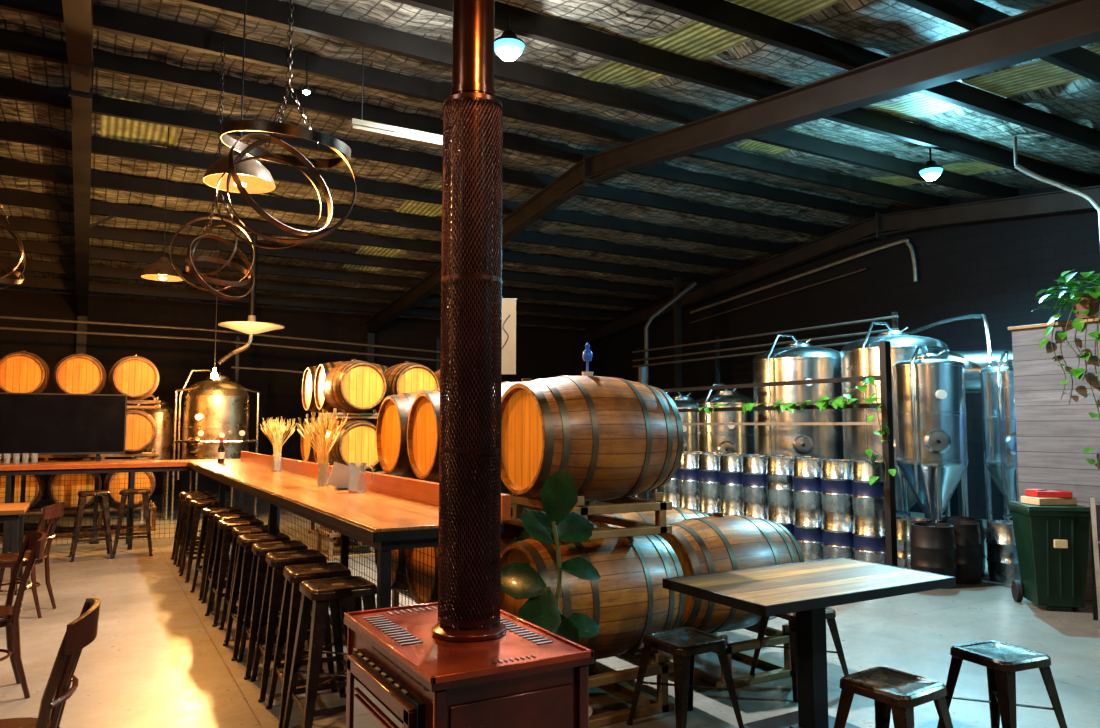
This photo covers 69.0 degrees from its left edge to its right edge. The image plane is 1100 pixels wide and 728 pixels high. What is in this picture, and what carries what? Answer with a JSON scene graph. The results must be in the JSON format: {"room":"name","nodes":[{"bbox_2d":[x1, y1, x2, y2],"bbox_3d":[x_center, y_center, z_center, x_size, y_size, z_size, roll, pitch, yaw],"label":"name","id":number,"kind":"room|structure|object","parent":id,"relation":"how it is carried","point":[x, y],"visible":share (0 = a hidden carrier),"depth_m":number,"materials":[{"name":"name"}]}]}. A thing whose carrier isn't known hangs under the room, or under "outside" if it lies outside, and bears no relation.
{"room":"brewery taproom","nodes":[
{"label":"brewery taproom","id":0,"kind":"room"},
{"bbox_2d":[0,289,585,498],"bbox_3d":[-7.003,0.799,18.692,18.500,4.276,0.200,3,-5,-30],"label":"wall","id":1,"kind":"structure","parent":0,"point":[541,352],"depth_m":18.48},
{"bbox_2d":[0,316,439,382],"bbox_3d":[-5.585,0.965,14.497,7.802,3.300,0.202,3,-5,-30],"label":"pipes","id":2,"kind":"object","parent":1,"relation":"attached to","point":[236,367],"visible":0.58,"depth_m":14.53,"materials":[{"name":"black metal"}]},
{"bbox_2d":[0,0,1099,329],"bbox_3d":[-1.341,-2.551,9.074,18.500,1.568,22.617,3,-5,-30],"label":"ceiling","id":3,"kind":"structure","parent":0,"point":[887,28],"depth_m":9.97,"materials":[{"name":"metal"}]},
{"bbox_2d":[62,0,115,458],"bbox_3d":[-4.156,-0.600,7.252,0.567,5.310,22.592,3,-5,-30],"label":"rafter","id":4,"kind":"object","parent":3,"relation":"attached to","point":[78,14],"depth_m":9.09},
{"bbox_2d":[141,127,184,281],"bbox_3d":[-4.735,-1.982,9.859,0.484,1.922,0.484,3,-5,-30],"label":"pendant lamp","id":5,"kind":"object","parent":3,"relation":"hanging from","point":[162,270],"visible":0.97,"depth_m":9.69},
{"bbox_2d":[170,37,254,299],"bbox_3d":[-3.151,-1.865,7.582,0.757,2.539,0.530,3,-5,-30],"label":"ring sculpture","id":6,"kind":"object","parent":3,"relation":"hanging from","point":[192,270],"visible":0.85,"depth_m":7.56,"materials":[{"name":"metal"}]},
{"bbox_2d":[203,0,274,193],"bbox_3d":[-2.343,-2.191,6.106,0.510,1.725,0.510,3,-5,-30],"label":"pendant lamp","id":7,"kind":"object","parent":3,"relation":"hanging from","point":[255,178],"visible":0.64,"depth_m":5.96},
{"bbox_2d":[217,233,284,364],"bbox_3d":[-4.987,-1.125,13.407,1.046,2.339,1.040,3,-5,-30],"label":"pendant lamp","id":8,"kind":"object","parent":3,"relation":"hanging from","point":[251,327],"depth_m":13.28,"materials":[{"name":"white metal"}]},
{"bbox_2d":[215,0,355,248],"bbox_3d":[-1.723,-1.865,5.282,0.813,2.290,0.811,-2,-5,29],"label":"ring sculpture","id":9,"kind":"object","parent":3,"relation":"hanging from","point":[284,130],"visible":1,"depth_m":5.19,"materials":[{"name":"metal"}]},
{"bbox_2d":[502,298,516,373],"bbox_3d":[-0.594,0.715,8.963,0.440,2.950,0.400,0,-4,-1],"label":"cloth banner","id":10,"kind":"object","parent":3,"relation":"hanging from","point":[508,304],"visible":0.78,"depth_m":9.04,"materials":[{"name":"white fabric"}]},
{"bbox_2d":[365,0,1099,362],"bbox_3d":[1.219,-0.363,10.334,0.567,5.310,22.592,3,-5,-30],"label":"rafter","id":11,"kind":"object","parent":3,"relation":"attached to","point":[1062,25],"depth_m":7.59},
{"bbox_2d":[575,185,1099,375],"bbox_3d":[6.594,-0.126,13.415,0.567,5.310,22.592,3,-5,-30],"label":"rafter","id":12,"kind":"object","parent":3,"relation":"attached to","point":[881,225],"depth_m":14.53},
{"bbox_2d":[0,0,1099,327],"bbox_3d":[-1.261,-2.514,8.932,18.480,1.509,20.776,3,-5,-30],"label":"roof","id":13,"kind":"structure","parent":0,"point":[970,15],"depth_m":10.39,"materials":[{"name":"metal"}]},
{"bbox_2d":[349,43,442,146],"bbox_3d":[-1.279,-2.521,7.555,1.200,0.846,0.100,3,-5,-30],"label":"light","id":14,"kind":"object","parent":13,"relation":"hanging from","point":[357,125],"visible":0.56,"depth_m":7.38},
{"bbox_2d":[0,488,1099,727],"bbox_3d":[-1.320,2.272,8.667,18.900,0.200,23.000,3,-5,-30],"label":"floor","id":15,"kind":"structure","parent":0,"point":[155,659],"depth_m":5.28,"materials":[{"name":"concrete"}]},
{"bbox_2d":[0,502,29,594],"bbox_3d":[-5.371,1.682,7.186,1.100,0.751,0.800,3,-5,-30],"label":"cafe table","id":16,"kind":"object","parent":15,"relation":"on","point":[14,512],"visible":0.84,"depth_m":7.14,"materials":[{"name":"brown wood"}]},
{"bbox_2d":[0,532,45,698],"bbox_3d":[-3.138,1.409,4.455,0.522,0.881,0.430,4,-6,-40],"label":"bentwood chair","id":17,"kind":"object","parent":15,"relation":"on","point":[34,541],"visible":1,"depth_m":4.45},
{"bbox_2d":[0,502,64,617],"bbox_3d":[-4.215,1.558,6.401,0.522,0.881,0.430,1,-5,-14],"label":"bentwood chair","id":18,"kind":"object","parent":15,"relation":"on","point":[7,560],"visible":0.77,"depth_m":6.40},
{"bbox_2d":[0,598,99,727],"bbox_3d":[-1.817,1.271,2.666,0.522,0.881,0.430,2,-5,-23],"label":"bentwood chair","id":19,"kind":"object","parent":15,"relation":"on","point":[82,631],"visible":1,"depth_m":2.68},
{"bbox_2d":[0,392,126,543],"bbox_3d":[-6.250,1.334,10.234,1.420,1.910,0.450,3,-5,-30],"label":"blackboard","id":20,"kind":"object","parent":15,"relation":"on","point":[40,423],"visible":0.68,"depth_m":10.21,"materials":[{"name":"black metal"}]},
{"bbox_2d":[0,500,156,539],"bbox_3d":[-7.263,2.143,10.860,3.409,0.392,0.620,3,-5,-30],"label":"rack","id":21,"kind":"object","parent":15,"relation":"on","point":[152,507],"visible":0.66,"depth_m":11.22,"materials":[{"name":"wood"}]},
{"bbox_2d":[47,473,101,509],"bbox_3d":[-6.672,1.697,11.236,0.658,0.679,0.837,3,-5,-30],"label":"barrel","id":22,"kind":"object","parent":21,"relation":"on","point":[52,488],"visible":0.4,"depth_m":10.88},
{"bbox_2d":[104,472,155,506],"bbox_3d":[-6.081,1.723,11.574,0.658,0.679,0.837,3,-5,-30],"label":"barrel","id":23,"kind":"object","parent":21,"relation":"on","point":[148,480],"visible":0.38,"depth_m":11.22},
{"bbox_2d":[68,490,112,561],"bbox_3d":[-5.225,1.831,9.133,0.426,0.750,0.426,3,-5,-33],"label":"metal bar stool","id":24,"kind":"object","parent":15,"relation":"on","point":[103,494],"visible":1,"depth_m":9.07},
{"bbox_2d":[0,459,242,553],"bbox_3d":[-6.865,1.673,9.028,6.400,1.050,0.630,3,-5,-30],"label":"countertop","id":25,"kind":"structure","parent":15,"relation":"on","point":[10,470],"depth_m":9.73,"materials":[{"name":"brown wood"}]},
{"bbox_2d":[113,489,152,558],"bbox_3d":[-4.861,1.847,9.341,0.426,0.750,0.426,2,-5,-26],"label":"metal bar stool","id":26,"kind":"object","parent":15,"relation":"on","point":[124,492],"visible":1,"depth_m":9.24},
{"bbox_2d":[131,395,173,520],"bbox_3d":[-6.404,1.494,12.896,0.626,2.000,0.578,3,-5,-30],"label":"vessel","id":27,"kind":"object","parent":15,"relation":"on","point":[163,417],"visible":0.44,"depth_m":12.79,"materials":[{"name":"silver metal"}]},
{"bbox_2d":[179,499,229,582],"bbox_3d":[-3.426,1.742,7.979,0.426,0.750,0.426,3,-5,-32],"label":"metal bar stool","id":28,"kind":"object","parent":15,"relation":"on","point":[195,505],"visible":0.58,"depth_m":7.84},
{"bbox_2d":[190,507,242,600],"bbox_3d":[-2.955,1.682,7.190,0.426,0.750,0.426,3,-5,-33],"label":"metal bar stool","id":29,"kind":"object","parent":15,"relation":"on","point":[207,525],"visible":0.59,"depth_m":7.09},
{"bbox_2d":[170,233,284,521],"bbox_3d":[-5.222,0.096,13.103,1.691,4.820,1.196,3,-5,-30],"label":"kettle","id":30,"kind":"object","parent":15,"relation":"on","point":[213,410],"visible":0.83,"depth_m":12.64,"materials":[{"name":"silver metal"}]},
{"bbox_2d":[205,518,263,626],"bbox_3d":[-2.443,1.612,6.288,0.426,0.750,0.426,3,-5,-31],"label":"metal bar stool","id":31,"kind":"object","parent":15,"relation":"on","point":[224,538],"visible":0.62,"depth_m":6.15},
{"bbox_2d":[219,525,279,641],"bbox_3d":[-2.163,1.579,5.851,0.426,0.750,0.426,2,-5,-27],"label":"metal bar stool","id":32,"kind":"object","parent":15,"relation":"on","point":[241,530],"visible":0.37,"depth_m":5.89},
{"bbox_2d":[223,532,290,660],"bbox_3d":[-1.949,1.545,5.421,0.426,0.750,0.426,2,-5,-29],"label":"metal bar stool","id":33,"kind":"object","parent":15,"relation":"on","point":[245,555],"visible":0.65,"depth_m":5.30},
{"bbox_2d":[237,540,310,679],"bbox_3d":[-1.713,1.516,5.039,0.426,0.750,0.426,2,-5,-27],"label":"metal bar stool","id":34,"kind":"object","parent":15,"relation":"on","point":[259,565],"visible":0.62,"depth_m":4.92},
{"bbox_2d":[250,549,336,702],"bbox_3d":[-1.486,1.486,4.651,0.426,0.750,0.426,2,-5,-27],"label":"metal bar stool","id":35,"kind":"object","parent":15,"relation":"on","point":[277,561],"visible":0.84,"depth_m":4.54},
{"bbox_2d":[266,562,351,727],"bbox_3d":[-1.232,1.451,4.199,0.426,0.750,0.426,2,-5,-27],"label":"metal bar stool","id":36,"kind":"object","parent":15,"relation":"on","point":[294,575],"visible":0.74,"depth_m":4.21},
{"bbox_2d":[282,576,376,727],"bbox_3d":[-1.013,1.420,3.796,0.426,0.750,0.426,3,-5,-30],"label":"metal bar stool","id":37,"kind":"object","parent":15,"relation":"on","point":[357,589],"visible":0.59,"depth_m":3.74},
{"bbox_2d":[317,525,374,560],"bbox_3d":[-1.754,2.073,9.646,1.959,0.346,0.620,3,-5,-30],"label":"rack","id":38,"kind":"object","parent":15,"relation":"on","point":[330,536],"visible":0.15,"depth_m":9.12,"materials":[{"name":"beige metal"}]},
{"bbox_3d":[-1.754,1.638,9.680,0.630,0.650,0.801,3,-5,-30],"label":"barrel","id":39,"kind":"object","parent":38,"relation":"on","visible":0},
{"bbox_2d":[366,465,394,475],"bbox_3d":[-1.754,1.285,9.707,1.959,0.105,0.620,3,-5,-30],"label":"rack","id":40,"kind":"object","parent":39,"relation":"on","point":[375,469],"visible":0.06,"depth_m":9.75,"materials":[{"name":"wood"}]},
{"bbox_2d":[321,419,378,469],"bbox_3d":[-2.320,0.945,9.407,0.630,0.650,0.801,3,-5,-30],"label":"barrel","id":41,"kind":"object","parent":40,"relation":"on","point":[356,442],"visible":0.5,"depth_m":9.07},
{"bbox_3d":[-1.754,0.970,9.731,0.630,0.650,0.801,3,-5,-30],"label":"barrel","id":42,"kind":"object","parent":40,"relation":"on","visible":0},
{"bbox_2d":[319,408,377,418],"bbox_3d":[-1.754,0.612,9.759,1.959,0.115,0.620,3,-5,-30],"label":"rack","id":43,"kind":"object","parent":42,"relation":"on","point":[372,415],"visible":0.26,"depth_m":9.19,"materials":[{"name":"beige metal"}]},
{"bbox_2d":[322,359,385,412],"bbox_3d":[-2.320,0.267,9.459,0.630,0.650,0.801,3,-5,-30],"label":"barrel","id":44,"kind":"object","parent":43,"relation":"on","point":[354,386],"visible":0.94,"depth_m":9.15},
{"bbox_2d":[380,361,438,403],"bbox_3d":[-1.754,0.291,9.783,0.630,0.650,0.801,3,-5,-30],"label":"barrel","id":45,"kind":"object","parent":43,"relation":"on","point":[406,377],"visible":0.48,"depth_m":9.46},
{"bbox_2d":[188,451,510,635],"bbox_3d":[-2.360,1.447,6.877,0.670,1.170,7.570,3,-5,-30],"label":"bar table","id":46,"kind":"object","parent":15,"relation":"on","point":[379,520],"depth_m":4.91,"materials":[{"name":"brown wood"}]},
{"bbox_2d":[296,411,347,485],"bbox_3d":[-1.701,0.631,5.969,0.380,0.556,0.361,2,-5,-21],"label":"vase","id":47,"kind":"object","parent":46,"relation":"on","point":[321,427],"visible":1,"depth_m":5.94,"materials":[{"name":"clear glass"}]},
{"bbox_2d":[344,0,593,727],"bbox_3d":[-0.331,-0.561,2.675,0.577,4.529,0.840,3,-5,-30],"label":"wood stove","id":48,"kind":"object","parent":15,"relation":"on","point":[406,668],"visible":0.84,"depth_m":2.50,"materials":[{"name":"red metal"}]},
{"bbox_2d":[438,92,502,628],"bbox_3d":[-0.261,-0.025,2.651,0.202,1.718,0.202,0,-4,6],"label":"shield","id":49,"kind":"object","parent":48,"relation":"on","point":[497,154],"visible":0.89,"depth_m":2.58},
{"bbox_2d":[391,589,673,727],"bbox_3d":[-0.320,1.767,5.311,0.620,0.292,2.848,3,-5,-30],"label":"rack","id":50,"kind":"object","parent":15,"relation":"on","point":[657,666],"visible":0.09,"depth_m":4.19,"materials":[{"name":"beige metal"}]},
{"bbox_2d":[405,507,534,603],"bbox_3d":[-0.497,1.347,5.653,0.890,0.722,0.700,3,-5,-30],"label":"barrel","id":51,"kind":"object","parent":50,"relation":"on","point":[432,594],"visible":0.09,"depth_m":5.46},
{"bbox_2d":[445,512,596,594],"bbox_3d":[-0.143,1.299,5.038,0.890,0.722,0.700,3,-5,-30],"label":"barrel","id":52,"kind":"object","parent":50,"relation":"on","point":[511,533],"visible":0.03,"depth_m":4.79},
{"bbox_2d":[395,475,671,539],"bbox_3d":[-0.320,0.882,5.380,0.620,0.217,2.848,3,-5,-30],"label":"rack","id":53,"kind":"object","parent":52,"relation":"on","point":[590,511],"visible":0.25,"depth_m":4.27,"materials":[{"name":"wood"}]},
{"bbox_2d":[376,387,439,478],"bbox_3d":[-0.853,0.546,6.334,0.890,0.723,0.700,3,-5,-30],"label":"barrel","id":54,"kind":"object","parent":53,"relation":"on","point":[393,415],"visible":0.29,"depth_m":6.08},
{"bbox_2d":[407,389,448,482],"bbox_3d":[-0.497,0.498,5.719,0.890,0.723,0.700,3,-5,-30],"label":"barrel","id":55,"kind":"object","parent":53,"relation":"on","point":[423,426],"visible":0.2,"depth_m":5.51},
{"bbox_2d":[494,342,683,501],"bbox_3d":[0.212,0.321,4.494,0.890,0.890,0.700,3,-5,-30],"label":"barrel","id":56,"kind":"object","parent":53,"relation":"on","point":[616,438],"visible":0.88,"depth_m":4.23,"materials":[{"name":"brown wood"}]},
{"bbox_2d":[500,524,685,659],"bbox_3d":[0.212,1.252,4.423,0.890,0.722,0.700,3,-5,-30],"label":"barrel","id":57,"kind":"object","parent":50,"relation":"on","point":[629,601],"visible":0.57,"depth_m":4.18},
{"bbox_2d":[501,469,600,721],"bbox_3d":[0.017,1.118,3.487,0.462,1.306,0.320,3,-5,-30],"label":"plant","id":58,"kind":"object","parent":15,"relation":"on","point":[558,494],"visible":0.56,"depth_m":3.51,"materials":[{"name":"green plant"}]},
{"bbox_2d":[644,277,696,497],"bbox_3d":[2.517,0.427,16.986,1.181,4.754,0.609,3,-5,-30],"label":"vent pipe","id":59,"kind":"object","parent":15,"relation":"on","point":[677,294],"visible":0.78,"depth_m":17.40,"materials":[{"name":"metal"}]},
{"bbox_2d":[655,392,697,491],"bbox_3d":[2.154,1.467,13.162,1.046,2.094,0.976,3,-5,-30],"label":"tank","id":60,"kind":"object","parent":15,"relation":"on","point":[681,401],"visible":0.3,"depth_m":12.75,"materials":[{"name":"silver metal"}]},
{"bbox_2d":[626,627,743,727],"bbox_3d":[0.671,1.585,3.979,0.426,0.450,0.426,3,-5,-31],"label":"metal stool","id":61,"kind":"object","parent":15,"relation":"on","point":[683,643],"visible":1,"depth_m":3.92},
{"bbox_2d":[679,494,698,509],"bbox_3d":[1.960,2.066,10.950,0.404,0.560,0.404,-3,-5,36],"label":"beer keg","id":62,"kind":"object","parent":15,"relation":"on","point":[686,501],"visible":0.34,"depth_m":10.79,"materials":[{"name":"metal"}]},
{"bbox_2d":[678,453,705,494],"bbox_3d":[1.960,1.508,10.993,0.404,0.560,0.404,-4,-6,39],"label":"beer keg","id":63,"kind":"object","parent":62,"relation":"on","point":[687,469],"visible":0.67,"depth_m":10.83,"materials":[{"name":"metal"}]},
{"bbox_2d":[698,497,719,515],"bbox_3d":[2.166,2.038,10.591,0.404,0.560,0.404,4,-6,-42],"label":"beer keg","id":64,"kind":"object","parent":15,"relation":"on","point":[708,506],"visible":0.26,"depth_m":10.43,"materials":[{"name":"metal"}]},
{"bbox_2d":[697,454,726,497],"bbox_3d":[2.166,1.480,10.634,0.404,0.560,0.404,0,-4,6],"label":"beer keg","id":65,"kind":"object","parent":64,"relation":"on","point":[708,464],"visible":0.77,"depth_m":10.47,"materials":[{"name":"metal"}]},
{"bbox_2d":[635,624,791,690],"bbox_3d":[0.885,1.766,5.303,0.620,0.292,1.424,3,-5,-30],"label":"rack","id":66,"kind":"object","parent":15,"relation":"on","point":[775,637],"visible":0.17,"depth_m":4.75,"materials":[{"name":"beige metal"}]},
{"bbox_2d":[657,512,803,632],"bbox_3d":[1.064,1.298,5.026,0.890,0.722,0.700,3,-5,-30],"label":"barrel","id":67,"kind":"object","parent":66,"relation":"on","point":[720,542],"visible":0.51,"depth_m":4.75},
{"bbox_2d":[697,383,754,453],"bbox_3d":[2.684,1.366,12.145,1.006,2.139,0.936,3,-5,-30],"label":"tank","id":68,"kind":"object","parent":15,"relation":"on","point":[711,438],"visible":0.58,"depth_m":11.80,"materials":[{"name":"silver metal"}]},
{"bbox_2d":[720,499,742,515],"bbox_3d":[2.373,2.011,10.232,0.404,0.560,0.404,-3,-5,35],"label":"beer keg","id":69,"kind":"object","parent":15,"relation":"on","point":[729,507],"visible":0.34,"depth_m":10.08,"materials":[{"name":"metal"}]},
{"bbox_2d":[719,455,748,499],"bbox_3d":[2.373,1.453,10.275,0.404,0.560,0.404,0,-4,0],"label":"beer keg","id":70,"kind":"object","parent":69,"relation":"on","point":[730,466],"visible":0.77,"depth_m":10.11,"materials":[{"name":"metal"}]},
{"bbox_2d":[743,502,767,519],"bbox_3d":[2.580,1.983,9.874,0.404,0.560,0.404,-4,-6,40],"label":"beer keg","id":71,"kind":"object","parent":15,"relation":"on","point":[759,510],"visible":0.31,"depth_m":9.72,"materials":[{"name":"metal"}]},
{"bbox_2d":[741,456,772,502],"bbox_3d":[2.580,1.425,9.917,0.404,0.560,0.404,-3,-5,34],"label":"beer keg","id":72,"kind":"object","parent":71,"relation":"on","point":[753,471],"visible":0.78,"depth_m":9.75,"materials":[{"name":"metal"}]},
{"bbox_2d":[639,341,897,566],"bbox_3d":[2.340,1.076,9.678,0.080,2.340,4.130,3,-5,-30],"label":"railing","id":73,"kind":"object","parent":15,"relation":"on","point":[885,379],"visible":0.56,"depth_m":7.98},
{"bbox_2d":[699,375,895,484],"bbox_3d":[2.599,0.729,8.974,0.270,1.084,2.862,3,-5,-30],"label":"climbing vine","id":74,"kind":"object","parent":73,"relation":"attached to","point":[841,401],"visible":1,"depth_m":8.28,"materials":[{"name":"green plant"}]},
{"bbox_2d":[767,505,793,535],"bbox_3d":[2.787,1.956,9.515,0.404,0.560,0.404,4,-6,-38],"label":"beer keg","id":75,"kind":"object","parent":15,"relation":"on","point":[783,515],"visible":0.35,"depth_m":9.35,"materials":[{"name":"metal"}]},
{"bbox_2d":[766,457,798,505],"bbox_3d":[2.787,1.397,9.558,0.404,0.560,0.404,-2,-5,25],"label":"beer keg","id":76,"kind":"object","parent":75,"relation":"on","point":[779,479],"visible":0.81,"depth_m":9.39,"materials":[{"name":"metal"}]},
{"bbox_2d":[752,335,843,458],"bbox_3d":[3.462,0.978,11.119,1.346,2.757,1.276,3,-5,-30],"label":"tank","id":77,"kind":"object","parent":15,"relation":"on","point":[796,361],"visible":0.54,"depth_m":10.62,"materials":[{"name":"silver metal"}]},
{"bbox_2d":[750,607,848,701],"bbox_3d":[1.443,1.636,4.640,0.426,0.450,0.426,2,-5,-24],"label":"metal stool","id":78,"kind":"object","parent":15,"relation":"on","point":[830,612],"visible":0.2,"depth_m":4.54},
{"bbox_2d":[793,508,823,559],"bbox_3d":[2.994,1.928,9.156,0.404,0.560,0.404,1,-5,-18],"label":"beer keg","id":79,"kind":"object","parent":15,"relation":"on","point":[807,524],"visible":0.62,"depth_m":8.99,"materials":[{"name":"metal"}]},
{"bbox_2d":[792,458,824,508],"bbox_3d":[2.994,1.370,9.199,0.404,0.560,0.404,-3,-5,30],"label":"beer keg","id":80,"kind":"object","parent":79,"relation":"on","point":[806,472],"visible":0.84,"depth_m":9.04,"materials":[{"name":"metal"}]},
{"bbox_2d":[663,557,955,727],"bbox_3d":[1.277,1.426,3.901,1.282,0.754,0.692,3,-5,-30],"label":"dining table","id":81,"kind":"object","parent":15,"relation":"on","point":[807,588],"visible":0.98,"depth_m":3.85,"materials":[{"name":"brown wood"}]},
{"bbox_2d":[822,511,853,558],"bbox_3d":[3.201,1.901,8.798,0.404,0.560,0.404,-2,-5,25],"label":"beer keg","id":82,"kind":"object","parent":15,"relation":"on","point":[837,528],"visible":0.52,"depth_m":8.64,"materials":[{"name":"metal"}]},
{"bbox_2d":[820,459,856,512],"bbox_3d":[3.201,1.342,8.841,0.404,0.560,0.404,0,-4,6],"label":"beer keg","id":83,"kind":"object","parent":82,"relation":"on","point":[836,483],"visible":0.88,"depth_m":8.68,"materials":[{"name":"metal"}]},
{"bbox_2d":[852,515,885,564],"bbox_3d":[3.408,1.873,8.439,0.404,0.560,0.404,-4,-6,40],"label":"beer keg","id":84,"kind":"object","parent":15,"relation":"on","point":[868,532],"visible":0.51,"depth_m":8.28,"materials":[{"name":"metal"}]},
{"bbox_2d":[851,461,884,516],"bbox_3d":[3.408,1.315,8.482,0.404,0.560,0.404,4,-6,-41],"label":"beer keg","id":85,"kind":"object","parent":84,"relation":"on","point":[867,499],"visible":0.73,"depth_m":8.33,"materials":[{"name":"metal"}]},
{"bbox_2d":[834,667,952,727],"bbox_3d":[1.415,1.532,3.290,0.426,0.450,0.426,3,-5,-34],"label":"metal stool","id":86,"kind":"object","parent":15,"relation":"on","point":[899,691],"visible":1,"depth_m":3.26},
{"bbox_2d":[840,322,950,515],"bbox_3d":[4.342,0.879,10.095,1.346,2.797,1.276,3,-5,-30],"label":"tank","id":87,"kind":"object","parent":15,"relation":"on","point":[860,357],"visible":0.41,"depth_m":9.77,"materials":[{"name":"silver metal"}]},
{"bbox_2d":[896,517,931,568],"bbox_3d":[3.658,1.844,8.065,0.404,0.560,0.404,0,-4,3],"label":"beer keg","id":88,"kind":"object","parent":15,"relation":"on","point":[903,524],"visible":0.4,"depth_m":7.95,"materials":[{"name":"metal"}]},
{"bbox_2d":[892,345,968,522],"bbox_3d":[4.190,0.985,8.843,0.806,2.393,0.736,3,-5,-30],"label":"tank","id":89,"kind":"object","parent":15,"relation":"on","point":[930,413],"visible":0.83,"depth_m":8.60,"materials":[{"name":"silver metal"}]},
{"bbox_2d":[909,522,956,588],"bbox_3d":[3.628,1.807,7.576,0.404,0.560,0.404,0,-4,3],"label":"beer keg","id":90,"kind":"object","parent":15,"relation":"on","point":[933,547],"visible":0.75,"depth_m":7.42,"materials":[{"name":"black metal"}]},
{"bbox_2d":[937,520,982,584],"bbox_3d":[3.975,1.822,7.775,0.404,0.560,0.404,0,-4,3],"label":"beer keg","id":91,"kind":"object","parent":15,"relation":"on","point":[969,562],"visible":0.65,"depth_m":7.60,"materials":[{"name":"black metal"}]},
{"bbox_2d":[948,349,1012,515],"bbox_3d":[5.715,1.051,10.272,1.500,2.480,0.560,-3,-5,31],"label":"tank","id":92,"kind":"object","parent":15,"relation":"on","point":[974,361],"visible":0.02,"depth_m":10.26,"materials":[{"name":"silver metal"}]},
{"bbox_2d":[979,350,1018,557],"bbox_3d":[5.212,1.022,9.069,0.626,2.354,0.578,3,-5,-30],"label":"tank","id":93,"kind":"object","parent":15,"relation":"on","point":[1000,462],"visible":0.52,"depth_m":8.97,"materials":[{"name":"silver metal"}]},
{"bbox_2d":[937,640,1066,727],"bbox_3d":[2.106,1.566,3.732,0.426,0.450,0.426,2,-5,-23],"label":"metal stool","id":94,"kind":"object","parent":15,"relation":"on","point":[1002,660],"visible":0.98,"depth_m":3.67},
{"bbox_2d":[986,520,1020,583],"bbox_3d":[4.476,1.823,7.786,0.404,0.560,0.404,0,-4,3],"label":"beer keg","id":95,"kind":"object","parent":15,"relation":"on","point":[1003,566],"visible":0.62,"depth_m":7.67,"materials":[{"name":"metal"}]},
{"bbox_2d":[1008,501,1089,611],"bbox_3d":[4.170,1.594,6.670,0.473,0.845,0.550,-1,-5,13],"label":"wheelie bin","id":96,"kind":"object","parent":15,"relation":"on","point":[1052,541],"visible":0.96,"depth_m":6.47,"materials":[{"name":"plastic"}]},
{"bbox_2d":[1021,489,1076,504],"bbox_3d":[4.168,1.110,6.679,0.340,0.120,0.266,1,-4,-7],"label":"cartons","id":97,"kind":"object","parent":96,"relation":"on","point":[1032,496],"visible":1,"depth_m":6.60,"materials":[{"name":"cardboard"}]},
{"bbox_2d":[1008,318,1099,600],"bbox_3d":[5.258,0.749,5.983,0.160,2.425,3.500,3,-5,-30],"label":"wall","id":98,"kind":"structure","parent":15,"relation":"on","point":[1052,433],"depth_m":7.16,"materials":[{"name":"grey wood"}]},
{"bbox_2d":[1031,269,1099,468],"bbox_3d":[4.790,0.135,6.908,1.032,1.932,0.822,-4,-6,43],"label":"pothos plant","id":99,"kind":"object","parent":98,"relation":"attached to","point":[1086,305],"visible":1,"depth_m":6.95,"materials":[{"name":"green plant"}]},
{"bbox_2d":[1090,497,1099,628],"bbox_3d":[4.322,1.489,5.988,0.430,0.953,0.340,-2,-5,27],"label":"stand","id":100,"kind":"object","parent":15,"relation":"on","point":[1095,540],"visible":1,"depth_m":6.07,"materials":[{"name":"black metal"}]},
{"bbox_2d":[588,506,708,527],"bbox_3d":[0.705,1.346,5.648,0.890,0.722,0.700,3,-5,-30],"label":"barrel","id":101,"kind":"object","parent":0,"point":[677,514],"visible":0.16,"depth_m":5.50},
{"bbox_2d":[586,177,1099,519],"bbox_3d":[6.785,-0.217,13.533,0.200,5.510,22.800,3,-5,-30],"label":"wall","id":102,"kind":"structure","parent":0,"point":[997,270],"depth_m":14.11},
{"bbox_2d":[690,238,917,323],"bbox_3d":[4.880,-1.598,16.561,0.070,0.867,6.056,3,-5,-30],"label":"conduit","id":103,"kind":"object","parent":102,"relation":"attached to","point":[914,264],"visible":1,"depth_m":15.87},
{"bbox_2d":[632,312,992,394],"bbox_3d":[3.683,0.961,13.136,0.367,3.100,7.831,2,-5,-28],"label":"pipes","id":104,"kind":"object","parent":102,"relation":"attached to","point":[894,317],"visible":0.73,"depth_m":12.98,"materials":[{"name":"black metal"}]},
{"bbox_3d":[-8.445,0.861,10.277,0.658,0.679,0.837,3,-5,-30],"label":"barrel","id":105,"kind":"object","parent":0,"visible":0},
{"bbox_2d":[127,397,160,408],"bbox_3d":[-7.263,0.516,10.986,3.409,0.168,0.620,3,-5,-30],"label":"rack","id":106,"kind":"object","parent":105,"relation":"on","point":[156,402],"visible":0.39,"depth_m":11.53,"materials":[{"name":"beige metal"}]},
{"bbox_2d":[0,351,50,392],"bbox_3d":[-7.263,0.155,11.013,0.658,0.679,0.837,3,-5,-30],"label":"barrel","id":107,"kind":"object","parent":106,"relation":"on","point":[23,371],"visible":0.8,"depth_m":10.70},
{"bbox_2d":[52,353,105,393],"bbox_3d":[-6.672,0.181,11.352,0.658,0.679,0.837,3,-5,-30],"label":"barrel","id":108,"kind":"object","parent":106,"relation":"on","point":[80,373],"visible":0.78,"depth_m":11.02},
{"bbox_2d":[108,355,158,399],"bbox_3d":[-6.081,0.207,11.691,0.658,0.679,0.837,3,-5,-30],"label":"barrel","id":109,"kind":"object","parent":106,"relation":"on","point":[135,376],"visible":0.93,"depth_m":11.36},
{"bbox_3d":[-8.445,1.618,10.219,0.658,0.679,0.837,3,-5,-30],"label":"barrel","id":110,"kind":"object","parent":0,"visible":0},
{"bbox_2d":[1,449,158,462],"bbox_3d":[-7.263,1.274,10.927,3.409,0.168,0.620,3,-5,-30],"label":"rack","id":111,"kind":"object","parent":110,"relation":"on","point":[152,453],"visible":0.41,"depth_m":11.23,"materials":[{"name":"wood"}]},
{"bbox_2d":[125,408,156,453],"bbox_3d":[-6.081,0.965,11.633,0.658,0.679,0.837,3,-5,-30],"label":"barrel","id":112,"kind":"object","parent":111,"relation":"on","point":[141,427],"visible":0.54,"depth_m":11.34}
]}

